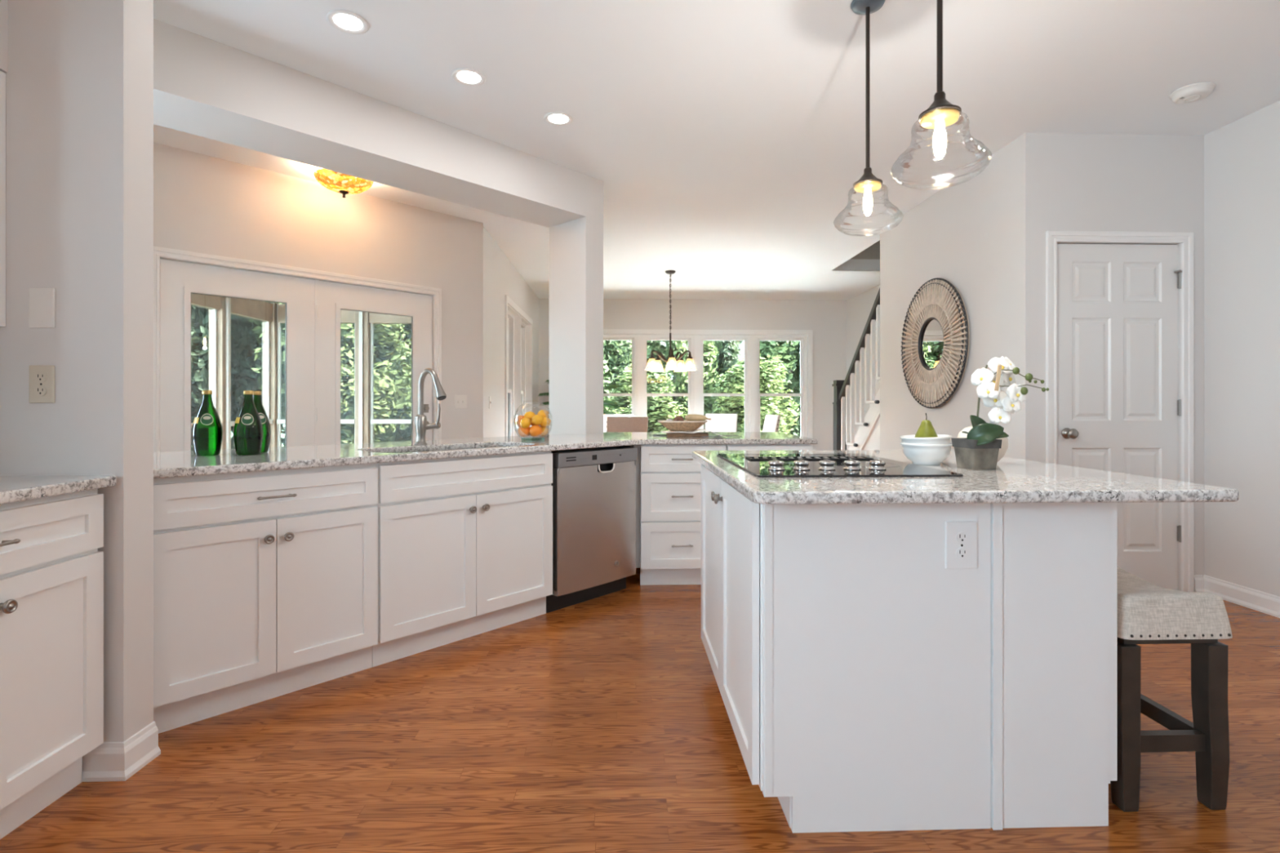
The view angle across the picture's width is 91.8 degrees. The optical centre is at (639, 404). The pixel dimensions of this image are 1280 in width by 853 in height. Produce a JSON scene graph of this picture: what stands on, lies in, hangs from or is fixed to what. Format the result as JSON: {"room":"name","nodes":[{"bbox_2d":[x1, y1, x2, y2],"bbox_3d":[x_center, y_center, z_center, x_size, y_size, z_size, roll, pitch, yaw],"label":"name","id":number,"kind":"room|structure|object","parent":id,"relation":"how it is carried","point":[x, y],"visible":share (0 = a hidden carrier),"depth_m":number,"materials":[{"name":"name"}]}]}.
{"room":"kitchen","nodes":[
{"label":"kitchen","id":0,"kind":"room"},
{"bbox_2d":[0,0,8,72],"bbox_3d":[-2.036,-1.306,0.700,0.335,0.613,2.330,0,0,-2],"label":"wall","id":1,"kind":"structure","parent":0,"point":[3,3],"depth_m":1.86,"materials":[{"name":"white paint"}]},
{"bbox_2d":[0,71,5,326],"bbox_3d":[-2.058,-0.615,1.374,0.325,0.762,0.979,0,0,-2],"label":"upper cabinet","id":2,"kind":"object","parent":1,"relation":"attached to","point":[2,75],"visible":1,"depth_m":1.86,"materials":[{"name":"white paint"}]},
{"bbox_2d":[0,0,153,742],"bbox_3d":[-2.465,-0.241,1.911,1.795,2.743,0.120,0,0,-2],"label":"wall","id":3,"kind":"structure","parent":0,"point":[79,77],"depth_m":1.88,"materials":[{"name":"white paint"}]},
{"bbox_2d":[28,288,55,328],"bbox_3d":[-1.803,-0.290,1.869,0.075,0.120,0.006,0,0,-2],"label":"blank cover plate","id":4,"kind":"object","parent":3,"relation":"attached to","point":[42,301],"visible":1,"depth_m":1.87,"materials":[{"name":"white plastic"}]},
{"bbox_2d":[29,365,54,403],"bbox_3d":[-1.803,-0.060,1.868,0.074,0.114,0.009,0,0,-2],"label":"electrical outlet","id":5,"kind":"object","parent":3,"relation":"attached to","point":[42,378],"visible":1,"depth_m":1.87,"materials":[{"name":"beige plastic"}]},
{"bbox_2d":[35,372,46,382],"bbox_3d":[-1.803,-0.081,1.866,0.033,0.030,0.003,0,0,-2],"label":"receptacle","id":6,"kind":"object","parent":5,"relation":"attached to","point":[39,376],"depth_m":1.86,"materials":[{"name":"grey"}]},
{"bbox_2d":[35,386,46,395],"bbox_3d":[-1.803,-0.039,1.866,0.033,0.030,0.003,0,0,-2],"label":"receptacle","id":7,"kind":"object","parent":5,"relation":"attached to","point":[39,390],"depth_m":1.86,"materials":[{"name":"grey"}]},
{"bbox_2d":[81,721,160,782],"bbox_3d":[-1.617,1.077,1.929,0.142,0.106,0.144,0,0,-2],"label":"baseboard","id":8,"kind":"structure","parent":3,"relation":"attached to","point":[109,761],"depth_m":1.87,"materials":[{"name":"white paint"}]},
{"bbox_2d":[153,142,483,439],"bbox_3d":[-2.532,-0.241,4.413,0.130,2.743,3.175,0,0,43],"label":"wall","id":9,"kind":"structure","parent":0,"point":[205,204],"depth_m":4.59,"materials":[{"name":"white paint"}]},
{"bbox_2d":[160,258,315,452],"bbox_3d":[-2.690,0.107,4.199,0.052,2.022,0.904,0,0,43],"label":"door","id":10,"kind":"structure","parent":9,"relation":"in","point":[179,280],"depth_m":4.11,"materials":[{"name":"white paint"}]},
{"bbox_2d":[153,246,441,452],"bbox_3d":[-2.387,0.080,4.546,0.140,2.100,1.956,0,0,43],"label":"trim","id":11,"kind":"structure","parent":9,"relation":"attached to","point":[158,252],"depth_m":4.45,"materials":[{"name":"white paint"}]},
{"bbox_2d":[316,280,432,444],"bbox_3d":[-2.039,0.107,4.845,0.119,2.022,0.914,0,0,43],"label":"door","id":12,"kind":"structure","parent":9,"relation":"in","point":[334,297],"depth_m":4.72,"materials":[{"name":"white paint"}]},
{"bbox_2d":[454,395,466,408],"bbox_3d":[-1.547,-0.020,5.357,0.014,0.116,0.118,0,0,43],"label":"light switch","id":13,"kind":"object","parent":9,"relation":"attached to","point":[460,401],"visible":1,"depth_m":5.36,"materials":[{"name":"white plastic"}]},
{"bbox_2d":[153,18,603,435],"bbox_3d":[-1.563,-0.241,3.398,0.410,2.743,3.360,0,0,43],"label":"wall partition","id":14,"kind":"structure","parent":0,"point":[203,86],"depth_m":3.51,"materials":[{"name":"white paint"}]},
{"bbox_2d":[483,226,538,437],"bbox_3d":[-1.542,-0.241,7.487,0.120,2.743,3.955,0,0,-2],"label":"wall","id":15,"kind":"structure","parent":0,"point":[501,277],"depth_m":6.33,"materials":[{"name":"white paint"}]},
{"bbox_2d":[507,310,514,436],"bbox_3d":[-1.595,-0.198,7.202,0.112,1.795,0.900,0,0,-2],"label":"window","id":16,"kind":"structure","parent":15,"relation":"in","point":[510,317],"depth_m":7.61,"materials":[{"name":"white paint"}]},
{"bbox_2d":[504,294,532,436],"bbox_3d":[-1.538,-0.190,7.664,0.140,1.970,1.980,0,0,-2],"label":"trim","id":17,"kind":"structure","parent":15,"relation":"attached to","point":[520,316],"depth_m":7.66,"materials":[{"name":"white paint"}]},
{"bbox_2d":[520,321,525,415],"bbox_3d":[-1.625,-0.198,8.122,0.112,1.795,0.900,0,0,-2],"label":"window","id":18,"kind":"structure","parent":15,"relation":"in","point":[522,325],"depth_m":8.53,"materials":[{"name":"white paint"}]},
{"bbox_2d":[0,568,1279,852],"bbox_3d":[-0.395,1.190,3.254,7.820,0.120,12.730,0,0,-2],"label":"floor","id":19,"kind":"structure","parent":0,"point":[602,724],"depth_m":1.91,"materials":[{"name":"brown wood"}]},
{"bbox_2d":[0,488,103,839],"bbox_3d":[-1.886,0.689,1.478,0.651,0.883,0.737,0,0,-2],"label":"base cabinet","id":20,"kind":"object","parent":19,"relation":"on","point":[51,566],"visible":1,"depth_m":1.69,"materials":[{"name":"white paint"}]},
{"bbox_2d":[0,475,116,504],"bbox_3d":[-1.888,0.231,1.303,0.666,0.031,1.127,0,0,-2],"label":"countertop","id":21,"kind":"structure","parent":20,"relation":"on","point":[12,488],"depth_m":1.70,"materials":[{"name":"stone"}]},
{"bbox_2d":[153,462,377,733],"bbox_3d":[-1.584,0.689,2.535,0.651,0.883,0.777,0,0,43],"label":"base cabinet","id":22,"kind":"object","parent":19,"relation":"on","point":[265,583],"visible":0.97,"depth_m":2.29,"materials":[{"name":"white paint"}]},
{"bbox_2d":[372,450,552,666],"bbox_3d":[-0.996,0.689,3.163,0.649,0.883,0.939,0,0,43],"label":"base cabinet","id":23,"kind":"object","parent":19,"relation":"on","point":[465,544],"visible":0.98,"depth_m":2.91,"materials":[{"name":"white paint"}]},
{"bbox_2d":[537,373,625,417],"bbox_3d":[-0.803,0.351,8.786,1.184,1.555,1.175,0,0,42],"label":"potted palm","id":24,"kind":"object","parent":19,"relation":"on","point":[606,403],"visible":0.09,"depth_m":8.70,"materials":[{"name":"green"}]},
{"bbox_2d":[546,445,637,613],"bbox_3d":[-0.449,0.694,3.741,0.617,0.872,0.634,0,0,43],"label":"dishwasher","id":25,"kind":"object","parent":19,"relation":"on","point":[594,489],"visible":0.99,"depth_m":3.50,"materials":[{"name":"grey"}]},
{"bbox_2d":[551,445,631,485],"bbox_3d":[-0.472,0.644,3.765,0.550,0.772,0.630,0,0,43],"label":"control panel","id":26,"kind":"object","parent":25,"relation":"in","point":[603,467],"depth_m":3.59,"materials":[{"name":"grey"}]},
{"bbox_2d":[603,414,634,431],"bbox_3d":[-0.243,0.633,7.898,0.470,0.996,0.564,0,0,-13],"label":"dining chair","id":27,"kind":"object","parent":19,"relation":"on","point":[605,416],"visible":0.02,"depth_m":8.09,"materials":[{"name":"beige fabric"}]},
{"bbox_2d":[606,416,648,431],"bbox_3d":[-0.171,0.633,7.056,0.470,0.996,0.564,0,0,-8],"label":"dining chair","id":28,"kind":"object","parent":19,"relation":"on","point":[614,424],"visible":0.27,"depth_m":6.79,"materials":[{"name":"beige fabric"}]},
{"bbox_2d":[630,444,726,585],"bbox_3d":[0.444,0.689,4.126,1.220,0.883,0.671,0,0,-2],"label":"base cabinet","id":29,"kind":"object","parent":19,"relation":"on","point":[668,477],"visible":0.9,"depth_m":3.82,"materials":[{"name":"white paint"}]},
{"bbox_2d":[153,431,817,478],"bbox_3d":[-0.972,0.231,3.452,4.878,0.031,1.679,0,0,-33],"label":"countertop","id":30,"kind":"structure","parent":29,"relation":"on","point":[170,464],"depth_m":3.03,"materials":[{"name":"stone"}]},
{"bbox_2d":[191,390,222,456],"bbox_3d":[-1.820,0.078,2.608,0.109,0.272,0.109,0,0,-33],"label":"glass bottle","id":31,"kind":"object","parent":30,"relation":"on","point":[206,433],"visible":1,"depth_m":2.58,"materials":[{"name":"green glass"}]},
{"bbox_2d":[233,390,263,455],"bbox_3d":[-1.666,0.078,2.638,0.109,0.272,0.109,0,0,-28],"label":"glass bottle","id":32,"kind":"object","parent":30,"relation":"on","point":[248,433],"visible":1,"depth_m":2.60,"materials":[{"name":"green glass"}]},
{"bbox_2d":[252,391,271,453],"bbox_3d":[-1.702,0.078,2.753,0.109,0.272,0.109,0,0,37],"label":"glass bottle","id":33,"kind":"object","parent":30,"relation":"on","point":[256,394],"visible":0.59,"depth_m":2.74,"materials":[{"name":"green glass"}]},
{"bbox_2d":[413,368,446,445],"bbox_3d":[-1.076,0.013,3.243,0.228,0.403,0.111,0,0,32],"label":"faucet","id":34,"kind":"object","parent":30,"relation":"on","point":[421,425],"visible":1,"depth_m":3.25,"materials":[{"name":"silver metal"}]},
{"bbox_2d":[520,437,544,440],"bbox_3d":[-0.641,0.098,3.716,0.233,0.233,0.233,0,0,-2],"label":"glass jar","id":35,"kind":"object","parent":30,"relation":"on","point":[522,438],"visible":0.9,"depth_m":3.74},
{"bbox_2d":[518,426,529,437],"bbox_3d":[-0.686,0.161,3.687,0.077,0.073,0.077,0,0,-2],"label":"orange","id":36,"kind":"object","parent":35,"relation":"in","point":[524,433],"visible":0.68,"depth_m":3.66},
{"bbox_2d":[520,417,531,428],"bbox_3d":[-0.676,0.111,3.658,0.063,0.065,0.069,0,0,-2],"label":"lemon","id":37,"kind":"object","parent":35,"relation":"in","point":[525,423],"visible":1,"depth_m":3.63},
{"bbox_2d":[528,425,542,437],"bbox_3d":[-0.617,0.159,3.666,0.077,0.073,0.077,0,0,-2],"label":"orange","id":38,"kind":"object","parent":35,"relation":"in","point":[535,431],"visible":1,"depth_m":3.64,"materials":[{"name":"food"}]},
{"bbox_2d":[531,414,543,425],"bbox_3d":[-0.608,0.093,3.671,0.073,0.064,0.061,0,0,-2],"label":"lemon","id":39,"kind":"object","parent":35,"relation":"in","point":[536,420],"visible":1,"depth_m":3.65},
{"bbox_2d":[539,417,551,426],"bbox_3d":[-0.569,0.107,3.702,0.066,0.060,0.067,0,0,39],"label":"lemon","id":40,"kind":"object","parent":35,"relation":"in","point":[546,422],"visible":0.65,"depth_m":3.68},
{"bbox_2d":[666,432,708,436],"bbox_3d":[0.313,0.203,4.122,0.265,0.024,0.160,0,0,-2],"label":"cutting board","id":41,"kind":"object","parent":30,"relation":"on","point":[668,434],"visible":0.84,"depth_m":4.04,"materials":[{"name":"brown wood"}]},
{"bbox_2d":[659,429,737,437],"bbox_3d":[0.386,0.191,4.107,0.486,0.041,0.334,0,0,-2],"label":"open magazine","id":42,"kind":"object","parent":30,"relation":"on","point":[696,430],"visible":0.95,"depth_m":4.02,"materials":[{"name":"white paper"}]},
{"bbox_2d":[657,419,707,431],"bbox_3d":[0.289,0.146,4.212,0.338,0.070,0.286,0,0,2],"label":"bowl","id":43,"kind":"object","parent":42,"relation":"on","point":[686,425],"visible":0.97,"depth_m":4.12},
{"bbox_2d":[684,413,711,421],"bbox_3d":[0.389,0.090,4.155,0.175,0.046,0.046,0,0,-2],"label":"gourd","id":44,"kind":"object","parent":43,"relation":"on","point":[693,417],"visible":1,"depth_m":4.14,"materials":[{"name":"beige plant"}]},
{"bbox_2d":[704,413,737,431],"bbox_3d":[1.083,0.633,8.530,0.470,0.996,0.564,0,0,15],"label":"dining chair","id":45,"kind":"object","parent":19,"relation":"on","point":[718,422],"visible":0.36,"depth_m":8.73,"materials":[{"name":"beige fabric"}]},
{"bbox_2d":[725,444,811,450],"bbox_3d":[0.791,0.689,4.127,0.527,0.883,0.651,0,0,-2],"label":"base cabinet","id":46,"kind":"object","parent":19,"relation":"on","point":[729,446],"visible":0.02,"depth_m":3.84,"materials":[{"name":"white paint"}]},
{"bbox_2d":[762,414,780,431],"bbox_3d":[1.395,0.633,7.673,0.564,0.996,0.470,0,0,-8],"label":"dining chair","id":47,"kind":"object","parent":19,"relation":"on","point":[771,423],"visible":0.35,"depth_m":7.64,"materials":[{"name":"beige fabric"}]},
{"bbox_2d":[701,464,991,832],"bbox_3d":[0.586,0.689,2.188,0.662,0.883,1.103,0,0,-2],"label":"base cabinet","id":48,"kind":"object","parent":19,"relation":"on","point":[851,668],"visible":0.95,"depth_m":1.64,"materials":[{"name":"white paint"}]},
{"bbox_2d":[945,521,977,568],"bbox_3d":[0.853,0.374,1.643,0.086,0.126,0.009,0,0,-2],"label":"electrical outlet","id":49,"kind":"object","parent":48,"relation":"attached to","point":[961,537],"visible":1,"depth_m":1.64,"materials":[{"name":"white paint"}]},
{"bbox_2d":[955,532,968,542],"bbox_3d":[0.853,0.353,1.641,0.033,0.030,0.003,0,0,-2],"label":"receptacle","id":50,"kind":"object","parent":49,"relation":"attached to","point":[961,537],"depth_m":1.64,"materials":[{"name":"grey"}]},
{"bbox_2d":[955,547,968,559],"bbox_3d":[0.853,0.395,1.641,0.033,0.030,0.003,0,0,-2],"label":"receptacle","id":51,"kind":"object","parent":49,"relation":"attached to","point":[961,553],"depth_m":1.64,"materials":[{"name":"grey"}]},
{"bbox_2d":[692,449,1239,504],"bbox_3d":[0.880,0.231,2.217,1.242,0.031,1.365,0,0,-2],"label":"countertop","id":52,"kind":"structure","parent":48,"relation":"on","point":[1013,480],"depth_m":1.61,"materials":[{"name":"stone"}]},
{"bbox_2d":[716,453,963,477],"bbox_3d":[0.641,0.196,2.218,0.616,0.038,0.792,0,0,-2],"label":"cooktop","id":53,"kind":"object","parent":52,"relation":"in","point":[852,464],"visible":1,"depth_m":1.97,"materials":[{"name":"black glass"}]},
{"bbox_2d":[900,442,951,465],"bbox_3d":[1.027,0.177,2.224,0.170,0.076,0.170,0,0,-2],"label":"bowl","id":54,"kind":"object","parent":52,"relation":"on","point":[918,454],"visible":0.94,"depth_m":2.16,"materials":[{"name":"white ceramic"}]},
{"bbox_2d":[900,434,951,444],"bbox_3d":[1.024,0.151,2.224,0.167,0.080,0.167,0,0,-13],"label":"bowl","id":55,"kind":"object","parent":54,"relation":"on","point":[940,439],"visible":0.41,"depth_m":2.16,"materials":[{"name":"white ceramic"}]},
{"bbox_2d":[915,413,937,437],"bbox_3d":[1.027,0.103,2.224,0.080,0.143,0.080,0,0,-2],"label":"pear","id":56,"kind":"object","parent":55,"relation":"in","point":[926,429],"visible":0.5,"depth_m":2.20,"materials":[{"name":"green plant"}]},
{"bbox_2d":[956,426,1008,462],"bbox_3d":[1.244,0.147,2.256,0.166,0.133,0.166,0,0,-2],"label":"round vase","id":57,"kind":"object","parent":52,"relation":"on","point":[1002,450],"visible":0.2,"depth_m":2.20,"materials":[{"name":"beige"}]},
{"bbox_2d":[951,356,1048,470],"bbox_3d":[1.198,0.027,2.062,0.269,0.374,0.147,0,0,-2],"label":"potted orchid","id":58,"kind":"object","parent":52,"relation":"on","point":[980,450],"visible":1,"depth_m":2.03,"materials":[{"name":"white plant"}]},
{"bbox_2d":[831,288,879,450],"bbox_3d":[2.743,-0.192,6.185,1.109,2.719,2.206,0,0,-2],"label":"staircase","id":59,"kind":"structure","parent":19,"relation":"on","point":[867,437],"depth_m":6.26,"materials":[{"name":"white paint"}]},
{"bbox_2d":[991,502,1116,830],"bbox_3d":[1.092,0.689,2.203,0.345,0.883,1.106,0,0,-2],"label":"panel","id":60,"kind":"object","parent":19,"relation":"on","point":[1054,565],"visible":0.34,"depth_m":1.66,"materials":[{"name":"white paint"}]},
{"bbox_2d":[1110,565,1232,812],"bbox_3d":[1.478,0.830,1.934,0.337,0.601,0.468,0,0,-2],"label":"bar stool","id":61,"kind":"object","parent":19,"relation":"on","point":[1148,613],"visible":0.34,"depth_m":1.72,"materials":[{"name":"fabric"}]},
{"bbox_2d":[538,298,845,450],"bbox_3d":[0.821,-0.241,9.601,4.980,2.743,0.120,0,0,-2],"label":"wall","id":62,"kind":"structure","parent":0,"point":[826,319],"depth_m":9.57,"materials":[{"name":"white paint"}]},
{"bbox_2d":[603,334,637,416],"bbox_3d":[-0.446,-0.182,9.557,0.805,1.765,0.112,0,0,-2],"label":"window","id":63,"kind":"structure","parent":62,"relation":"in","point":[633,338],"depth_m":9.51,"materials":[{"name":"white paint"}]},
{"bbox_2d":[641,334,693,416],"bbox_3d":[0.425,-0.182,9.585,0.805,1.765,0.112,0,0,-2],"label":"window","id":64,"kind":"structure","parent":62,"relation":"in","point":[690,338],"depth_m":9.54,"materials":[{"name":"white paint"}]},
{"bbox_2d":[603,328,815,450],"bbox_3d":[0.867,-0.175,9.563,3.670,1.940,0.160,0,0,-2],"label":"trim","id":65,"kind":"structure","parent":62,"relation":"attached to","point":[695,332],"depth_m":9.54,"materials":[{"name":"white paint"}]},
{"bbox_2d":[698,334,750,431],"bbox_3d":[1.302,-0.182,9.613,0.805,1.765,0.112,0,0,-2],"label":"window","id":66,"kind":"structure","parent":62,"relation":"in","point":[746,339],"depth_m":9.57,"materials":[{"name":"white paint"}]},
{"bbox_2d":[755,335,806,437],"bbox_3d":[2.180,-0.182,9.641,0.805,1.765,0.112,0,0,-2],"label":"window","id":67,"kind":"structure","parent":62,"relation":"in","point":[802,339],"depth_m":9.60,"materials":[{"name":"white paint"}]},
{"bbox_2d":[153,0,1279,300],"bbox_3d":[-0.162,-1.683,3.261,7.354,0.140,12.730,0,0,-2],"label":"ceiling","id":68,"kind":"structure","parent":0,"point":[725,140],"depth_m":3.17,"materials":[{"name":"white paint"}]},
{"bbox_2d":[313,168,373,198],"bbox_3d":[-2.037,-1.515,4.267,0.372,0.196,0.372,0,0,-2],"label":"dome light","id":69,"kind":"object","parent":68,"relation":"attached to","point":[335,181],"visible":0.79,"depth_m":4.18,"materials":[{"name":"yellow glass"}]},
{"bbox_2d":[326,9,368,34],"bbox_3d":[-1.232,-1.609,2.616,0.164,0.006,0.164,0,0,-2],"label":"recessed light","id":70,"kind":"object","parent":68,"relation":"in","point":[348,22],"visible":1,"depth_m":2.61,"materials":[{"name":"white paint"}]},
{"bbox_2d":[451,68,485,86],"bbox_3d":[-0.844,-1.609,3.056,0.164,0.006,0.164,0,0,-2],"label":"recessed light","id":71,"kind":"object","parent":68,"relation":"in","point":[467,77],"visible":1,"depth_m":3.05,"materials":[{"name":"white paint"}]},
{"bbox_2d":[543,111,573,125],"bbox_3d":[-0.461,-1.609,3.502,0.164,0.006,0.164,0,0,-2],"label":"recessed light","id":72,"kind":"object","parent":68,"relation":"in","point":[556,118],"visible":1,"depth_m":3.50,"materials":[{"name":"white paint"}]},
{"bbox_2d":[644,270,696,371],"bbox_3d":[0.370,-1.010,7.508,0.620,1.204,0.597,0,0,-2],"label":"chandelier","id":73,"kind":"object","parent":68,"relation":"hanging from","point":[654,364],"visible":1,"depth_m":7.47,"materials":[{"name":"glass"}]},
{"bbox_2d":[833,0,903,236],"bbox_3d":[0.913,-1.150,2.486,0.264,0.926,0.264,0,0,21],"label":"pendant light","id":74,"kind":"object","parent":68,"relation":"hanging from","point":[868,183],"visible":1,"depth_m":2.48,"materials":[{"name":"clear"}]},
{"bbox_2d":[890,0,992,190],"bbox_3d":[0.865,-1.126,1.789,0.264,0.974,0.264,0,0,-24],"label":"pendant light","id":75,"kind":"object","parent":68,"relation":"hanging from","point":[941,113],"visible":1,"depth_m":1.78,"materials":[{"name":"clear"}]},
{"bbox_2d":[1168,81,1215,104],"bbox_3d":[2.840,-1.591,3.189,0.180,0.042,0.180,0,0,-2],"label":"smoke detector","id":76,"kind":"object","parent":68,"relation":"attached to","point":[1193,92],"visible":1,"depth_m":3.15,"materials":[{"name":"white plastic"}]},
{"bbox_2d":[850,240,879,259],"bbox_3d":[2.856,-2.741,5.895,1.150,2.257,3.400,0,0,-2],"label":"wall","id":77,"kind":"structure","parent":0,"point":[873,252],"depth_m":7.50,"materials":[{"name":"grey paint"}]},
{"bbox_2d":[880,141,1013,457],"bbox_3d":[2.317,-0.241,4.780,0.120,2.743,1.945,0,0,-2],"label":"wall","id":78,"kind":"structure","parent":0,"point":[962,235],"depth_m":4.41,"materials":[{"name":"white paint"}]},
{"bbox_2d":[901,278,969,408],"bbox_3d":[2.227,-0.460,4.739,0.038,0.989,0.989,0,0,-2],"label":"round mirror","id":79,"kind":"object","parent":78,"relation":"attached to","point":[935,348],"visible":1,"depth_m":4.67,"materials":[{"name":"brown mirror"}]},
{"bbox_2d":[920,319,946,368],"bbox_3d":[2.241,-0.460,4.740,0.006,0.388,0.388,0,0,-2],"label":"mirror glass","id":80,"kind":"object","parent":79,"relation":"attached to","point":[932,331],"depth_m":4.73,"materials":[{"name":"white"}]},
{"bbox_2d":[845,100,1279,596],"bbox_3d":[3.460,-0.241,3.318,0.120,2.743,12.610,0,0,-2],"label":"wall","id":81,"kind":"structure","parent":0,"point":[1242,157],"depth_m":3.50,"materials":[{"name":"white paint"}]},
{"bbox_2d":[1194,574,1279,617],"bbox_3d":[2.902,1.077,1.432,1.117,0.106,8.675,0,0,-2],"label":"baseboard","id":82,"kind":"structure","parent":81,"relation":"attached to","point":[1262,602],"depth_m":3.49,"materials":[{"name":"white paint"}]},
{"bbox_2d":[1013,133,1204,591],"bbox_3d":[2.838,-0.241,3.763,1.095,2.743,0.120,0,0,-2],"label":"wall","id":83,"kind":"structure","parent":0,"point":[1062,181],"depth_m":3.71,"materials":[{"name":"white paint"}]},
{"bbox_2d":[1057,244,1182,590],"bbox_3d":[2.879,0.080,3.703,0.806,2.077,0.107,0,0,-2],"label":"door","id":84,"kind":"structure","parent":83,"relation":"in","point":[1119,407],"depth_m":3.72,"materials":[{"name":"white paint"}]},
{"bbox_2d":[1045,231,1194,592],"bbox_3d":[2.858,0.052,3.753,0.892,2.156,0.138,0,0,-2],"label":"trim","id":85,"kind":"structure","parent":83,"relation":"attached to","point":[1186,239],"depth_m":3.70,"materials":[{"name":"white paint"}]},
{"label":"outside","id":86,"kind":"structure","parent":0,"visible":0},
{"bbox_3d":[1.322,1.740,36.562,85.000,0.020,67.000,0,0,-2],"label":"ground","id":87,"kind":"structure","parent":86,"visible":0},
{"bbox_2d":[191,305,283,450],"bbox_3d":[-8.151,-1.844,11.436,2.751,9.026,2.406,0,0,16],"label":"tree","id":88,"kind":"object","parent":87,"relation":"on","point":[243,378],"visible":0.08,"depth_m":10.98,"materials":[{"name":"green plant"}]},
{"bbox_2d":[231,302,284,448],"bbox_3d":[-9.147,-2.763,15.440,2.406,11.347,2.751,0,0,39],"label":"tree","id":89,"kind":"object","parent":87,"relation":"on","point":[260,338],"visible":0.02,"depth_m":14.98,"materials":[{"name":"green plant"}]},
{"bbox_2d":[248,301,406,446],"bbox_3d":[-5.324,-1.300,10.803,2.450,6.910,2.773,0,0,-8],"label":"tree","id":90,"kind":"object","parent":87,"relation":"on","point":[258,330],"visible":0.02,"depth_m":9.82,"materials":[{"name":"green plant"}]},
{"bbox_2d":[340,324,411,444],"bbox_3d":[-3.906,0.036,9.165,1.410,3.858,1.736,0,0,-24],"label":"trees","id":91,"kind":"object","parent":87,"relation":"on","point":[392,388],"visible":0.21,"depth_m":8.82,"materials":[{"name":"green plant"}]},
{"bbox_2d":[396,324,411,362],"bbox_3d":[-4.522,-1.766,13.144,2.820,7.964,2.291,0,0,7],"label":"tree","id":92,"kind":"object","parent":87,"relation":"on","point":[407,328],"visible":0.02,"depth_m":12.29,"materials":[{"name":"green plant"}]},
{"bbox_2d":[603,340,631,414],"bbox_3d":[-1.301,-1.875,16.998,2.291,8.213,2.820,0,0,-44],"label":"tree","id":93,"kind":"object","parent":87,"relation":"on","point":[616,353],"visible":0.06,"depth_m":16.32,"materials":[{"name":"green plant"}]},
{"bbox_2d":[609,367,688,431],"bbox_3d":[0.157,0.486,14.589,2.239,2.838,1.979,0,0,-32],"label":"shrub","id":94,"kind":"object","parent":87,"relation":"on","point":[659,407],"visible":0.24,"depth_m":14.09,"materials":[{"name":"green plant"}]},
{"bbox_2d":[646,340,724,431],"bbox_3d":[1.212,-2.003,17.622,2.562,8.458,2.504,0,0,43],"label":"tree","id":95,"kind":"object","parent":87,"relation":"on","point":[711,348],"visible":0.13,"depth_m":16.91,"materials":[{"name":"green plant"}]},
{"bbox_2d":[706,340,742,413],"bbox_3d":[2.525,-2.763,20.622,2.751,11.347,2.406,0,0,9],"label":"tree","id":96,"kind":"object","parent":87,"relation":"on","point":[729,353],"visible":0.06,"depth_m":19.92,"materials":[{"name":"green plant"}]},
{"bbox_2d":[712,353,799,434],"bbox_3d":[2.639,0.323,14.560,2.023,3.187,2.069,0,0,30],"label":"trees","id":97,"kind":"object","parent":87,"relation":"on","point":[733,382],"visible":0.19,"depth_m":14.13,"materials":[{"name":"green plant"}]},
{"bbox_2d":[760,341,800,435],"bbox_3d":[4.097,-1.516,16.848,2.450,7.403,2.773,0,0,16],"label":"tree","id":98,"kind":"object","parent":87,"relation":"on","point":[789,351],"visible":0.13,"depth_m":16.22,"materials":[{"name":"green plant"}]},
{"bbox_3d":[-3.069,1.215,5.656,2.930,0.130,3.995,0,0,-2],"label":"floor","id":99,"kind":"structure","parent":0,"visible":0},
{"bbox_2d":[208,296,231,449],"bbox_3d":[-4.412,-0.030,6.511,0.200,2.360,0.200,0,0,-2],"label":"porch post","id":100,"kind":"object","parent":99,"relation":"on","point":[220,321],"visible":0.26,"depth_m":6.45,"materials":[{"name":"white wood"}]},
{"bbox_2d":[262,302,280,447],"bbox_3d":[-4.444,-0.030,7.481,0.200,2.360,0.200,0,0,-2],"label":"porch post","id":101,"kind":"object","parent":99,"relation":"on","point":[271,331],"visible":0.46,"depth_m":7.41,"materials":[{"name":"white wood"}]},
{"bbox_2d":[191,293,272,322],"bbox_3d":[-4.391,-1.090,5.846,0.100,0.220,3.470,0,0,-2],"label":"beam","id":102,"kind":"structure","parent":101,"relation":"on","point":[262,311],"depth_m":6.83,"materials":[{"name":"brown wood"}]},
{"bbox_2d":[354,311,373,443],"bbox_3d":[-3.344,-0.030,7.516,0.210,2.360,0.210,0,0,-2],"label":"porch post","id":103,"kind":"object","parent":99,"relation":"on","point":[363,330],"visible":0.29,"depth_m":7.44,"materials":[{"name":"white wood"}]},
{"bbox_2d":[276,419,355,423],"bbox_3d":[-3.895,0.210,7.463,0.915,0.050,0.050,0,0,-2],"label":"rail","id":104,"kind":"object","parent":103,"relation":"attached to","point":[278,421],"visible":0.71,"depth_m":7.45,"materials":[{"name":"beige"}]},
{"bbox_2d":[277,303,411,324],"bbox_3d":[-3.019,-1.090,7.527,2.650,0.220,0.100,0,0,-2],"label":"beam","id":105,"kind":"structure","parent":103,"relation":"on","point":[347,317],"depth_m":7.47,"materials":[{"name":"brown wood"}]},
{"bbox_2d":[369,419,411,423],"bbox_3d":[-2.781,0.210,7.499,0.935,0.050,0.050,0,0,-2],"label":"rail","id":106,"kind":"object","parent":103,"relation":"attached to","point":[371,421],"visible":0.64,"depth_m":7.47,"materials":[{"name":"beige"}]},
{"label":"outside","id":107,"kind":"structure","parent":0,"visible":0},
{"bbox_2d":[192,320,744,436],"bbox_3d":[-1.580,-4.683,48.974,120.000,12.826,30.000,0,0,-2],"label":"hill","id":108,"kind":"structure","parent":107,"point":[741,346],"depth_m":38.37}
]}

